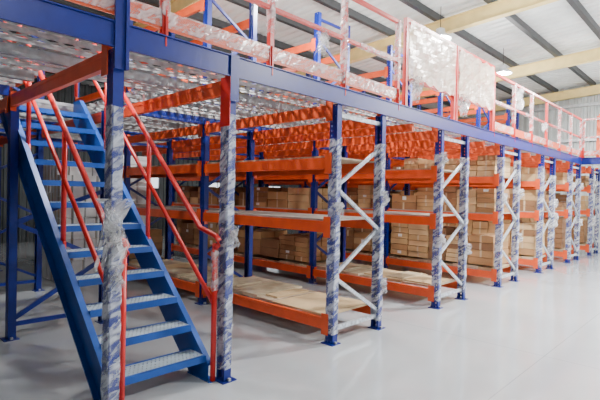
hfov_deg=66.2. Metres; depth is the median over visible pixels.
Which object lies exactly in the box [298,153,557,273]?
rack
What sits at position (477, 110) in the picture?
rack
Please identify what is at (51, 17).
platform
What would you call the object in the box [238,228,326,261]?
cardboard boxes
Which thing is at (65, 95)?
wall
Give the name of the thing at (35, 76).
rack
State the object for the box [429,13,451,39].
lamp
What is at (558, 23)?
ceiling
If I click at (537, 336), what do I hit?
floor
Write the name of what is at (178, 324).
metal staircase
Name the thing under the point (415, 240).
cardboard boxes
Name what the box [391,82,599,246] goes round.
wall
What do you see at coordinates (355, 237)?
cardboard boxes
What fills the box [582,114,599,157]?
safety railing
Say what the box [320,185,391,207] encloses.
cardboard boxes
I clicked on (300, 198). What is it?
cardboard boxes
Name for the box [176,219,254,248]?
cardboard boxes
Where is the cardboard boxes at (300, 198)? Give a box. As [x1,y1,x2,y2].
[239,187,327,208]
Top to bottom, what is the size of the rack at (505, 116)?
2.100 m
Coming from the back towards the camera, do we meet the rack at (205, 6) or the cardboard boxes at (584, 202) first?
the cardboard boxes at (584, 202)
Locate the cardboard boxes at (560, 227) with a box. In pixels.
[519,217,569,247]
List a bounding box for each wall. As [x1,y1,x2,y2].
[0,76,310,243]
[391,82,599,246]
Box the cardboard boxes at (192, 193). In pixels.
[177,186,245,204]
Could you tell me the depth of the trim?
16.29 m
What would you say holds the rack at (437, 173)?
on the floor
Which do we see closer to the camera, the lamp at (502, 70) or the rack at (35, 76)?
the rack at (35, 76)
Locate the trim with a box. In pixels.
[458,102,599,143]
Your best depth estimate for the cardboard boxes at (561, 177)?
11.69 m
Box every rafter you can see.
[62,0,199,69]
[213,0,558,100]
[349,47,599,107]
[393,84,599,123]
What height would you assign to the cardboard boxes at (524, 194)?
0.492 m
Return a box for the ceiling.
[7,0,599,121]
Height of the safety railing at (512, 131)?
1.090 m
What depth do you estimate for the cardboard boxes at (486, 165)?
8.61 m
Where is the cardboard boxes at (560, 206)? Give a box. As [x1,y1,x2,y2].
[511,191,566,209]
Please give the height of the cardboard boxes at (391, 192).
0.468 m
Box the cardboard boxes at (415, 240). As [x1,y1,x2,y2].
[391,223,508,265]
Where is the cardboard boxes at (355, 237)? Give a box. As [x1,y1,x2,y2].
[317,223,393,251]
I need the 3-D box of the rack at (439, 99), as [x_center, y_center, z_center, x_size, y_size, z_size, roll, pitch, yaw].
[2.060,-2.252,13.327,4.860,2.100,0.980,2,1,44]
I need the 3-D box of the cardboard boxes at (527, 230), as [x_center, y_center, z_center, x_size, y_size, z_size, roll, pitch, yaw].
[4.545,0.805,10.924,2.144,0.754,0.776,2,1,44]
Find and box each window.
[136,178,158,188]
[209,182,219,187]
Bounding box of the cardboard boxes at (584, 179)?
[573,176,588,185]
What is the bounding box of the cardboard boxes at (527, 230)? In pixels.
[442,219,544,255]
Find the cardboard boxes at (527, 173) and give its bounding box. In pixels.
[508,166,546,180]
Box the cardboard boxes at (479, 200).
[392,186,509,212]
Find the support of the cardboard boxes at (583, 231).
on the rack at (587, 246)
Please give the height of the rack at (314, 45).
2.100 m
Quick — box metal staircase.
[0,21,221,399]
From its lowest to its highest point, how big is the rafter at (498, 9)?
1.554 m
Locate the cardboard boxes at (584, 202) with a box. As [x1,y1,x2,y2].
[546,193,588,209]
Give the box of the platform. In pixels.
[0,0,599,170]
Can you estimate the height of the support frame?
3.720 m
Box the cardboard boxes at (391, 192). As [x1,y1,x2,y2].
[390,191,426,202]
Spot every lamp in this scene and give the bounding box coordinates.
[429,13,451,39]
[495,48,511,75]
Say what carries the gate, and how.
on the platform
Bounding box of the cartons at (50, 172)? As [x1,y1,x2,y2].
[42,160,99,281]
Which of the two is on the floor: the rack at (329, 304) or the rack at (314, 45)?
the rack at (329, 304)
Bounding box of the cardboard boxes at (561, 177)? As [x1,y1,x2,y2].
[545,172,570,183]
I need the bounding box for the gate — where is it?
[402,17,494,130]
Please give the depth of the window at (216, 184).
18.17 m
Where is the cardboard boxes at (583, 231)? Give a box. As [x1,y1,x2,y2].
[554,216,587,242]
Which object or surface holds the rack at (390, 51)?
on the platform
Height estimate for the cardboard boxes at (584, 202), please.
0.479 m
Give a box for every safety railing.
[66,0,401,109]
[493,72,582,160]
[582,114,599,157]
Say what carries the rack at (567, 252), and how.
on the floor
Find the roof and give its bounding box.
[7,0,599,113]
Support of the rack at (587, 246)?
on the floor
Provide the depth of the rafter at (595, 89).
16.20 m
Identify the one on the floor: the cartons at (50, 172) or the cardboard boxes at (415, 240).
the cartons at (50, 172)
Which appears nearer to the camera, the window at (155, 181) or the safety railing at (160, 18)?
the safety railing at (160, 18)
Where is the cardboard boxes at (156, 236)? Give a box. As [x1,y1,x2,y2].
[121,228,162,257]
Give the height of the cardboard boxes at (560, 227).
0.772 m
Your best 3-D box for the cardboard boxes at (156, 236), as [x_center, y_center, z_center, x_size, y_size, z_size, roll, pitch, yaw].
[-3.620,0.758,9.185,2.044,0.544,0.776,2,1,44]
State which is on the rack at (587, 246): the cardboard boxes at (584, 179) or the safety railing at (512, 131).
the cardboard boxes at (584, 179)
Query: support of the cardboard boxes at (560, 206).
in the rack at (567, 252)
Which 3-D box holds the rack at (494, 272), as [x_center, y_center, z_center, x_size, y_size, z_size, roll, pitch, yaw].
[1.292,0.185,10.857,7.272,2.550,0.980,2,1,44]
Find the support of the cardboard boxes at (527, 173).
on the rack at (534, 261)
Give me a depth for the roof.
10.53 m
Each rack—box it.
[0,20,44,99]
[73,101,388,346]
[74,0,256,114]
[171,127,471,309]
[174,12,349,123]
[243,143,523,287]
[245,45,411,126]
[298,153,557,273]
[347,161,583,262]
[357,68,455,137]
[367,104,490,145]
[392,166,599,255]
[415,99,519,149]
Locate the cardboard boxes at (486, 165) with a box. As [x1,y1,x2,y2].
[393,155,510,176]
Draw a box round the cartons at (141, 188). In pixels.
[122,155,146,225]
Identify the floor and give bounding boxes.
[0,229,599,399]
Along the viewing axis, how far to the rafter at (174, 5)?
8.67 m
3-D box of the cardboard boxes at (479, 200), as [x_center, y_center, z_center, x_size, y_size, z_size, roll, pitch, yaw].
[2.973,-0.028,9.252,2.140,0.477,0.776,2,1,44]
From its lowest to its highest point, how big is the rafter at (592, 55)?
1.554 m
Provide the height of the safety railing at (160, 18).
1.092 m
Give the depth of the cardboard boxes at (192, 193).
10.63 m
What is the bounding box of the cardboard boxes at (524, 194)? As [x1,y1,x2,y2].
[473,188,545,210]

